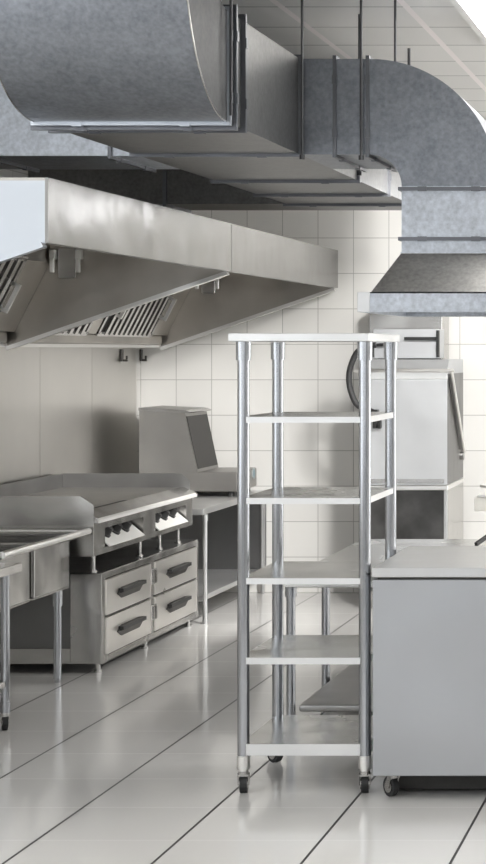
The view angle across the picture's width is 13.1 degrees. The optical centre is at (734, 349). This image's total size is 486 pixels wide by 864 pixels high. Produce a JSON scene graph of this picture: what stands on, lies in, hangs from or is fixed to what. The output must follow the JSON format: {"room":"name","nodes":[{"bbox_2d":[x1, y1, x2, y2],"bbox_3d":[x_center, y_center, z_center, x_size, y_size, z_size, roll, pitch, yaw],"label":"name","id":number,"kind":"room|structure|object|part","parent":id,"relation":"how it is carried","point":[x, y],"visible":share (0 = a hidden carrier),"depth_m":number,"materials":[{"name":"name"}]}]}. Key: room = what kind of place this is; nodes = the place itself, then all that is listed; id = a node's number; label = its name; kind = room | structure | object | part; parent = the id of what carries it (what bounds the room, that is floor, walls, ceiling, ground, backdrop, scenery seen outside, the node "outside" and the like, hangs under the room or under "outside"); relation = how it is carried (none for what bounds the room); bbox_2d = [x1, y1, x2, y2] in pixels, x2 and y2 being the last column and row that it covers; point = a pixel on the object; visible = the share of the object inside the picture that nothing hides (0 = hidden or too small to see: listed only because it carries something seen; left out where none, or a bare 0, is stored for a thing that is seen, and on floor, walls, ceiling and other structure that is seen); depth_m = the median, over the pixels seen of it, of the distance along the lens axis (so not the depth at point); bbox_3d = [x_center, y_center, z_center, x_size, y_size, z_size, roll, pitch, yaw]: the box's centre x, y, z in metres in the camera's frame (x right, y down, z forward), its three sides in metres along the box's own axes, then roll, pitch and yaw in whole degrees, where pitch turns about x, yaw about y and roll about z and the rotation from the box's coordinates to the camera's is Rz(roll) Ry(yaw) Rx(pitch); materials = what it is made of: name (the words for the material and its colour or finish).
{"room":"commercial kitchen","nodes":[
{"label":"commercial kitchen","id":0,"kind":"room"},
{"bbox_2d":[0,169,140,472],"bbox_3d":[-4.339,0.050,6.375,0.150,3.380,15.950,0,0,0],"label":"wall","id":1,"kind":"structure","parent":0,"point":[4,173],"depth_m":14.27,"materials":[{"name":"white tile"}]},
{"bbox_2d":[0,347,39,484],"bbox_3d":[-4.260,0.580,11.752,0.008,2.320,0.985,0,0,0],"label":"wall panel","id":2,"kind":"object","parent":1,"relation":"attached to","point":[20,366],"depth_m":11.88,"materials":[{"name":"metal"}]},
{"bbox_2d":[40,347,91,476],"bbox_3d":[-4.260,0.580,12.742,0.008,2.320,0.985,0,0,0],"label":"wall panel","id":3,"kind":"object","parent":1,"relation":"attached to","point":[65,372],"depth_m":12.70,"materials":[{"name":"metal"}]},
{"bbox_2d":[92,347,136,472],"bbox_3d":[-4.260,0.580,13.732,0.008,2.320,0.985,0,0,0],"label":"wall panel","id":4,"kind":"object","parent":1,"relation":"attached to","point":[114,381],"depth_m":13.72,"materials":[{"name":"metal"}]},
{"bbox_2d":[120,349,127,361],"bbox_3d":[-4.232,0.037,13.860,0.046,0.085,0.040,0,0,0],"label":"wall bracket","id":5,"kind":"object","parent":1,"relation":"attached to","point":[122,359],"visible":1,"depth_m":13.85,"materials":[{"name":"metal"}]},
{"bbox_2d":[140,349,146,360],"bbox_3d":[-4.232,0.037,14.310,0.046,0.085,0.040,0,0,0],"label":"wall bracket","id":6,"kind":"object","parent":1,"relation":"attached to","point":[141,350],"visible":1,"depth_m":14.30,"materials":[{"name":"metal"}]},
{"bbox_2d":[0,178,337,349],"bbox_3d":[-3.534,-0.353,11.195,1.435,0.708,6.016,0,0,0],"label":"extraction hood","id":7,"kind":"object","parent":1,"relation":"attached to","point":[81,266],"visible":1,"depth_m":11.18,"materials":[{"name":"metal"}]},
{"bbox_3d":[-3.898,-0.284,10.753,0.123,0.174,0.022,0,0,0],"label":"handle","id":8,"kind":"part","parent":7,"relation":"part of","materials":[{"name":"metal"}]},
{"bbox_3d":[-3.531,-0.356,8.206,1.405,0.678,0.012,0,0,0],"label":"panel","id":9,"kind":"part","parent":7,"relation":"part of","materials":[{"name":"metal"}]},
{"bbox_3d":[-3.835,-0.590,11.195,0.030,0.210,5.950,0,0,0],"label":"rail","id":10,"kind":"part","parent":7,"relation":"part of","materials":[{"name":"metal"}]},
{"bbox_3d":[-3.730,-0.485,11.165,0.100,0.170,0.010,0,0,0],"label":"latch plate","id":11,"kind":"part","parent":7,"relation":"part of","materials":[{"name":"metal"}]},
{"bbox_3d":[-4.243,-0.356,11.195,0.018,0.678,5.990,0,0,0],"label":"panel","id":12,"kind":"part","parent":7,"relation":"part of","materials":[{"name":"metal"}]},
{"bbox_3d":[-3.898,-0.284,12.762,0.123,0.174,0.022,0,0,0],"label":"handle","id":13,"kind":"part","parent":7,"relation":"part of","materials":[{"name":"metal"}]},
{"bbox_3d":[-3.898,-0.284,13.753,0.123,0.174,0.022,0,0,0],"label":"handle","id":14,"kind":"part","parent":7,"relation":"part of","materials":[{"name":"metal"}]},
{"bbox_3d":[-3.730,-0.485,14.159,0.100,0.170,0.010,0,0,0],"label":"latch plate","id":15,"kind":"part","parent":7,"relation":"part of","materials":[{"name":"metal"}]},
{"bbox_3d":[-3.531,-0.356,14.184,1.405,0.678,0.012,0,0,0],"label":"panel","id":16,"kind":"part","parent":7,"relation":"part of","materials":[{"name":"metal"}]},
{"bbox_2d":[0,593,485,863],"bbox_3d":[-0.332,1.790,6.375,8.264,0.100,16.350,0,0,0],"label":"floor","id":17,"kind":"structure","parent":0,"point":[133,761],"depth_m":8.12,"materials":[{"name":"tile"}]},
{"bbox_2d":[0,563,21,729],"bbox_3d":[-3.713,1.359,8.775,0.874,0.762,0.850,0,0,0],"label":"table","id":18,"kind":"object","parent":17,"relation":"on","point":[6,569],"visible":1,"depth_m":9.12,"materials":[{"name":"metal"}]},
{"bbox_3d":[-3.335,1.337,9.140,0.046,0.637,0.046,0,0,0],"label":"leg","id":19,"kind":"part","parent":18,"relation":"part of","materials":[{"name":"metal"}]},
{"bbox_2d":[0,528,91,682],"bbox_3d":[-3.814,1.288,9.925,0.842,0.905,1.276,0,0,0],"label":"sink","id":20,"kind":"object","parent":17,"relation":"on","point":[43,554],"visible":0.96,"depth_m":10.21,"materials":[{"name":"metal"}]},
{"bbox_3d":[-3.793,1.113,9.620,0.597,0.273,0.584,0,0,0],"label":"bowl","id":21,"kind":"part","parent":20,"relation":"part of","materials":[{"name":"metal"}]},
{"bbox_3d":[-3.793,1.113,10.242,0.597,0.273,0.519,0,0,0],"label":"bowl","id":22,"kind":"part","parent":20,"relation":"part of","materials":[{"name":"metal"}]},
{"bbox_3d":[-3.547,1.494,10.470,0.052,0.492,0.052,0,0,0],"label":"leg","id":23,"kind":"part","parent":20,"relation":"part of","materials":[{"name":"metal"}]},
{"bbox_2d":[0,539,197,672],"bbox_3d":[-3.781,1.470,11.704,0.838,0.540,1.932,0,0,0],"label":"base cabinet","id":24,"kind":"object","parent":17,"relation":"on","point":[130,601],"visible":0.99,"depth_m":11.00,"materials":[{"name":"metal"}]},
{"bbox_3d":[-3.885,1.645,10.752,0.630,0.085,0.016,0,0,0],"label":"plinth rail","id":25,"kind":"part","parent":24,"relation":"part of","materials":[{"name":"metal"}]},
{"bbox_2d":[0,473,197,572],"bbox_3d":[-3.797,0.987,11.574,0.859,0.426,1.952,0,0,0],"label":"griddle","id":26,"kind":"object","parent":24,"relation":"on","point":[120,510],"visible":0.97,"depth_m":11.53,"materials":[{"name":"metal"}]},
{"bbox_3d":[-3.460,1.146,10.780,0.044,0.108,0.044,0,0,0],"label":"leg","id":27,"kind":"part","parent":26,"relation":"part of","materials":[{"name":"metal"}]},
{"bbox_3d":[-3.837,0.878,11.575,0.755,0.033,1.926,0,0,0],"label":"cooking plate","id":28,"kind":"part","parent":26,"relation":"part of","materials":[{"name":"metal"}]},
{"bbox_3d":[-3.442,0.988,10.930,0.088,0.085,0.080,0,0,0],"label":"knob","id":29,"kind":"part","parent":26,"relation":"part of","materials":[{"name":"black plastic"}]},
{"bbox_3d":[-3.442,0.988,11.100,0.088,0.085,0.080,0,0,0],"label":"knob","id":30,"kind":"part","parent":26,"relation":"part of","materials":[{"name":"black plastic"}]},
{"bbox_3d":[-3.442,1.013,11.140,0.125,0.102,0.640,0,0,0],"label":"control panel","id":31,"kind":"part","parent":26,"relation":"part of","materials":[{"name":"silver metal"}]},
{"bbox_3d":[-3.442,0.988,11.270,0.088,0.085,0.080,0,0,0],"label":"knob","id":32,"kind":"part","parent":26,"relation":"part of","materials":[{"name":"black plastic"}]},
{"bbox_3d":[-3.460,1.146,11.620,0.044,0.108,0.044,0,0,0],"label":"leg","id":33,"kind":"part","parent":26,"relation":"part of","materials":[{"name":"metal"}]},
{"bbox_3d":[-3.442,0.988,11.860,0.088,0.085,0.080,0,0,0],"label":"knob","id":34,"kind":"part","parent":26,"relation":"part of","materials":[{"name":"black plastic"}]},
{"bbox_3d":[-3.460,1.146,12.020,0.044,0.108,0.044,0,0,0],"label":"leg","id":35,"kind":"part","parent":26,"relation":"part of","materials":[{"name":"metal"}]},
{"bbox_3d":[-3.442,0.988,12.030,0.088,0.085,0.080,0,0,0],"label":"knob","id":36,"kind":"part","parent":26,"relation":"part of","materials":[{"name":"black plastic"}]},
{"bbox_3d":[-3.442,1.013,12.065,0.125,0.102,0.610,0,0,0],"label":"control panel","id":37,"kind":"part","parent":26,"relation":"part of","materials":[{"name":"silver metal"}]},
{"bbox_3d":[-3.442,0.988,12.200,0.088,0.085,0.080,0,0,0],"label":"knob","id":38,"kind":"part","parent":26,"relation":"part of","materials":[{"name":"black plastic"}]},
{"bbox_3d":[-3.460,1.146,12.420,0.044,0.108,0.044,0,0,0],"label":"leg","id":39,"kind":"part","parent":26,"relation":"part of","materials":[{"name":"metal"}]},
{"bbox_3d":[-3.403,1.338,11.213,0.022,0.192,0.821,0,0,0],"label":"drawer","id":40,"kind":"part","parent":24,"relation":"part of","materials":[{"name":"metal"}]},
{"bbox_3d":[-3.403,1.546,11.213,0.022,0.200,0.821,0,0,0],"label":"drawer","id":41,"kind":"part","parent":24,"relation":"part of","materials":[{"name":"metal"}]},
{"bbox_3d":[-3.377,1.324,11.213,0.030,0.024,0.430,0,0,0],"label":"handle","id":42,"kind":"part","parent":24,"relation":"part of","materials":[{"name":"black plastic"}]},
{"bbox_3d":[-3.377,1.532,11.213,0.030,0.024,0.430,0,0,0],"label":"handle","id":43,"kind":"part","parent":24,"relation":"part of","materials":[{"name":"black plastic"}]},
{"bbox_3d":[-3.415,1.444,11.704,0.030,0.488,1.932,0,0,0],"label":"frame","id":44,"kind":"part","parent":24,"relation":"part of","materials":[{"name":"metal"}]},
{"bbox_3d":[-3.403,1.338,12.160,0.022,0.192,0.906,0,0,0],"label":"drawer","id":45,"kind":"part","parent":24,"relation":"part of","materials":[{"name":"metal"}]},
{"bbox_3d":[-3.403,1.546,12.160,0.022,0.200,0.906,0,0,0],"label":"drawer","id":46,"kind":"part","parent":24,"relation":"part of","materials":[{"name":"metal"}]},
{"bbox_3d":[-3.377,1.324,12.160,0.030,0.024,0.430,0,0,0],"label":"handle","id":47,"kind":"part","parent":24,"relation":"part of","materials":[{"name":"black plastic"}]},
{"bbox_3d":[-3.377,1.532,12.160,0.030,0.024,0.430,0,0,0],"label":"handle","id":48,"kind":"part","parent":24,"relation":"part of","materials":[{"name":"black plastic"}]},
{"bbox_2d":[150,490,265,623],"bbox_3d":[-3.792,1.373,13.500,0.893,0.735,1.680,0,0,0],"label":"side table","id":49,"kind":"object","parent":17,"relation":"on","point":[214,514],"visible":0.34,"depth_m":14.31,"materials":[{"name":"metal"}]},
{"bbox_2d":[138,405,256,496],"bbox_3d":[-3.738,0.700,13.960,0.684,0.610,0.568,0,0,0],"label":"kitchen appliance","id":50,"kind":"object","parent":49,"relation":"on","point":[172,439],"visible":0.72,"depth_m":13.68,"materials":[{"name":"grey metal"}]},
{"bbox_2d":[182,467,256,491],"bbox_3d":[-3.736,0.901,13.960,0.680,0.138,0.560,0,0,0],"label":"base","id":51,"kind":"object","parent":50,"relation":"on","point":[202,479],"depth_m":13.68,"materials":[{"name":"grey metal"}]},
{"bbox_3d":[-3.365,1.393,12.700,0.038,0.695,0.038,0,0,0],"label":"leg","id":52,"kind":"part","parent":49,"relation":"part of","materials":[{"name":"metal"}]},
{"bbox_3d":[-3.795,1.306,14.328,0.870,0.523,0.025,0,0,0],"label":"panel","id":53,"kind":"part","parent":49,"relation":"part of","materials":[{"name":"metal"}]},
{"bbox_3d":[-3.372,1.393,14.280,0.038,0.695,0.038,0,0,0],"label":"leg","id":54,"kind":"part","parent":49,"relation":"part of","materials":[{"name":"metal"}]},
{"bbox_2d":[228,333,399,792],"bbox_3d":[-1.700,0.837,8.140,0.557,1.806,0.720,0,0,0],"label":"shelving rack","id":55,"kind":"object","parent":17,"relation":"on","point":[282,735],"visible":0.84,"depth_m":7.83,"materials":[{"name":"metal"}]},
{"bbox_3d":[-1.928,0.791,7.845,0.047,1.648,0.047,0,0,0],"label":"post","id":56,"kind":"part","parent":55,"relation":"part of","materials":[{"name":"metal"}]},
{"bbox_3d":[-1.928,0.791,8.435,0.047,1.648,0.047,0,0,0],"label":"post","id":57,"kind":"part","parent":55,"relation":"part of","materials":[{"name":"metal"}]},
{"bbox_3d":[-1.690,1.207,8.140,0.500,0.006,0.622,0,0,0],"label":"shelf","id":58,"kind":"part","parent":55,"relation":"part of","materials":[{"name":"metal"}]},
{"bbox_3d":[-1.690,1.546,8.140,0.500,0.006,0.622,0,0,0],"label":"shelf","id":59,"kind":"part","parent":55,"relation":"part of","materials":[{"name":"metal"}]},
{"bbox_3d":[-1.698,-0.050,8.140,0.548,0.033,0.720,0,0,0],"label":"shelf","id":60,"kind":"part","parent":55,"relation":"part of","materials":[{"name":"metal"}]},
{"bbox_3d":[-1.690,0.896,8.140,0.500,0.006,0.622,0,0,0],"label":"shelf","id":61,"kind":"part","parent":55,"relation":"part of","materials":[{"name":"metal"}]},
{"bbox_3d":[-1.690,0.582,8.140,0.500,0.006,0.622,0,0,0],"label":"shelf","id":62,"kind":"part","parent":55,"relation":"part of","materials":[{"name":"metal"}]},
{"bbox_3d":[-1.690,0.264,8.140,0.500,0.006,0.622,0,0,0],"label":"shelf","id":63,"kind":"part","parent":55,"relation":"part of","materials":[{"name":"metal"}]},
{"bbox_3d":[-1.452,0.791,7.845,0.047,1.648,0.047,0,0,0],"label":"post","id":64,"kind":"part","parent":55,"relation":"part of","materials":[{"name":"metal"}]},
{"bbox_3d":[-1.452,0.791,8.435,0.047,1.648,0.047,0,0,0],"label":"post","id":65,"kind":"part","parent":55,"relation":"part of","materials":[{"name":"metal"}]},
{"bbox_2d":[284,539,485,714],"bbox_3d":[-1.191,1.384,9.940,1.682,0.712,1.880,0,0,0],"label":"work table","id":66,"kind":"object","parent":17,"relation":"on","point":[340,693],"visible":0.27,"depth_m":9.47,"materials":[{"name":"metal"}]},
{"bbox_3d":[-2.005,1.405,9.030,0.053,0.670,0.054,0,0,0],"label":"leg","id":67,"kind":"part","parent":66,"relation":"part of","materials":[{"name":"metal"}]},
{"bbox_3d":[-2.005,1.405,9.800,0.053,0.670,0.054,0,0,0],"label":"leg","id":68,"kind":"part","parent":66,"relation":"part of","materials":[{"name":"metal"}]},
{"bbox_2d":[474,484,485,510],"bbox_3d":[-1.321,0.783,10.780,0.160,0.489,0.078,0,0,0],"label":"tap","id":69,"kind":"object","parent":66,"relation":"on","point":[480,501],"visible":1,"depth_m":10.75,"materials":[{"name":"metal"}]},
{"bbox_2d":[474,535,485,545],"bbox_3d":[-1.307,0.991,10.629,0.081,0.074,0.297,0,0,32],"label":"spatula","id":70,"kind":"object","parent":66,"relation":"on","point":[481,540],"visible":1,"depth_m":10.53,"materials":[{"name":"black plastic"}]},
{"bbox_2d":[346,313,465,608],"bbox_3d":[-2.235,0.710,13.820,0.726,2.060,0.960,0,0,0],"label":"dishwasher","id":71,"kind":"object","parent":17,"relation":"on","point":[430,445],"visible":0.56,"depth_m":13.43,"materials":[{"name":"metal"}]},
{"bbox_2d":[371,409,381,428],"bbox_3d":[-2.406,0.462,13.374,0.078,0.127,0.069,0,0,0],"label":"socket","id":72,"kind":"object","parent":71,"relation":"attached to","point":[376,424],"depth_m":13.37,"materials":[{"name":"black plastic"}]},
{"bbox_3d":[-2.210,0.420,13.692,0.676,0.598,0.694,0,0,0],"label":"lift handle","id":73,"kind":"part","parent":71,"relation":"part of","materials":[{"name":"metal"}]},
{"bbox_2d":[371,359,462,484],"bbox_3d":[-2.211,0.485,13.802,0.565,0.841,0.796,0,0,0],"label":"hood","id":74,"kind":"object","parent":71,"relation":"attached to","point":[429,405],"depth_m":13.41,"materials":[{"name":"metal"}]},
{"bbox_3d":[-2.141,-0.043,13.675,0.238,0.185,0.050,0,0,0],"label":"handle","id":75,"kind":"part","parent":71,"relation":"part of","materials":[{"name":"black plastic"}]},
{"bbox_3d":[-1.942,1.280,13.422,0.023,0.680,0.025,0,0,0],"label":"post","id":76,"kind":"part","parent":71,"relation":"part of","materials":[{"name":"metal"}]},
{"bbox_3d":[-1.915,0.466,13.766,0.028,0.608,0.587,0,0,0],"label":"arm","id":77,"kind":"part","parent":71,"relation":"part of","materials":[{"name":"metal"}]},
{"bbox_2d":[372,546,485,795],"bbox_3d":[-0.751,1.291,8.155,1.302,0.898,0.870,0,0,0],"label":"base cabinet","id":78,"kind":"object","parent":17,"relation":"on","point":[429,602],"visible":1,"depth_m":7.72,"materials":[{"name":"metal"}]},
{"bbox_2d":[372,546,485,576],"bbox_3d":[-0.751,0.860,8.155,1.302,0.036,0.870,0,0,0],"label":"countertop","id":79,"kind":"structure","parent":78,"relation":"on","point":[413,561],"depth_m":7.88,"materials":[{"name":"metal"}]},
{"bbox_3d":[-0.751,1.687,8.155,1.242,0.082,0.570,0,0,0],"label":"under panel","id":80,"kind":"part","parent":78,"relation":"part of","materials":[{"name":"black"}]},
{"bbox_2d":[141,210,485,592],"bbox_3d":[-0.332,0.050,14.425,8.264,3.380,0.150,0,0,0],"label":"wall","id":81,"kind":"structure","parent":0,"point":[201,371],"depth_m":14.35,"materials":[{"name":"white tile"}]},
{"bbox_2d":[221,0,485,120],"bbox_3d":[-0.332,-1.690,6.375,8.264,0.100,16.350,0,0,0],"label":"ceiling","id":82,"kind":"structure","parent":0,"point":[443,45],"depth_m":10.40,"materials":[{"name":"tile"}]},
{"bbox_2d":[229,0,232,115],"bbox_3d":[-1.934,-1.270,7.675,0.011,0.739,0.012,0,0,0],"label":"rod","id":83,"kind":"object","parent":82,"relation":"hanging from","point":[230,1],"visible":1,"depth_m":7.67,"materials":[{"name":"metal"}]},
{"bbox_2d":[0,0,485,251],"bbox_3d":[-2.657,-1.040,9.864,3.210,1.198,5.512,0,0,0],"label":"ventilation duct","id":84,"kind":"object","parent":82,"relation":"hanging from","point":[125,98],"visible":0.98,"depth_m":8.99,"materials":[{"name":"metal"}]},
{"bbox_2d":[407,48,410,65],"bbox_3d":[-1.475,-1.323,9.050,0.013,0.085,0.013,0,0,23],"label":"stud","id":85,"kind":"object","parent":84,"relation":"on","point":[408,49],"visible":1,"depth_m":9.05,"materials":[{"name":"metal"}]},
{"bbox_2d":[357,252,485,316],"bbox_3d":[-1.284,-0.303,9.358,0.737,0.275,1.224,0,0,0],"label":"hood","id":86,"kind":"object","parent":84,"relation":"hanging from","point":[417,284],"visible":1,"depth_m":8.83,"materials":[{"name":"metal"}]},
{"bbox_2d":[299,0,304,159],"bbox_3d":[-1.934,-1.246,8.935,0.021,0.787,0.024,0,0,0],"label":"rod","id":87,"kind":"object","parent":82,"relation":"hanging from","point":[301,156],"visible":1,"depth_m":8.93,"materials":[{"name":"metal"}]},
{"bbox_3d":[-1.934,-1.250,8.935,0.011,0.779,0.012,0,0,0],"label":"rod","id":88,"kind":"part","parent":87,"relation":"part of","materials":[{"name":"metal"}]},
{"bbox_2d":[357,14,361,175],"bbox_3d":[-1.834,-1.246,9.765,0.021,0.787,0.024,0,0,0],"label":"rod","id":89,"kind":"object","parent":82,"relation":"hanging from","point":[359,173],"visible":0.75,"depth_m":9.76,"materials":[{"name":"metal"}]},
{"bbox_3d":[-1.834,-1.250,9.765,0.011,0.779,0.012,0,0,0],"label":"rod","id":90,"kind":"part","parent":89,"relation":"part of","materials":[{"name":"metal"}]},
{"bbox_2d":[359,0,363,159],"bbox_3d":[-1.676,-1.246,8.965,0.021,0.787,0.024,0,0,0],"label":"rod","id":91,"kind":"object","parent":82,"relation":"hanging from","point":[361,157],"visible":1,"depth_m":8.96,"materials":[{"name":"metal"}]},
{"bbox_3d":[-1.676,-1.250,8.965,0.011,0.779,0.012,0,0,0],"label":"rod","id":92,"kind":"part","parent":91,"relation":"part of","materials":[{"name":"metal"}]},
{"bbox_2d":[394,0,396,61],"bbox_3d":[-1.580,-1.477,9.300,0.021,0.324,0.024,0,0,0],"label":"rod","id":93,"kind":"object","parent":82,"relation":"hanging from","point":[395,1],"visible":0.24,"depth_m":9.29,"materials":[{"name":"metal"}]},
{"bbox_2d":[449,0,485,44],"bbox_3d":[-1.040,-1.615,9.775,0.520,0.049,1.750,0,0,0],"label":"ceiling light","id":94,"kind":"object","parent":82,"relation":"attached to","point":[473,12],"visible":1,"depth_m":9.47,"materials":[{"name":"metal"}]},
{"bbox_2d":[458,0,485,34],"bbox_3d":[-1.040,-1.601,9.775,0.450,0.010,1.680,0,0,0],"label":"diffuser","id":95,"kind":"object","parent":94,"relation":"attached to","point":[473,11],"depth_m":9.48,"materials":[{"name":"white"}]}
]}

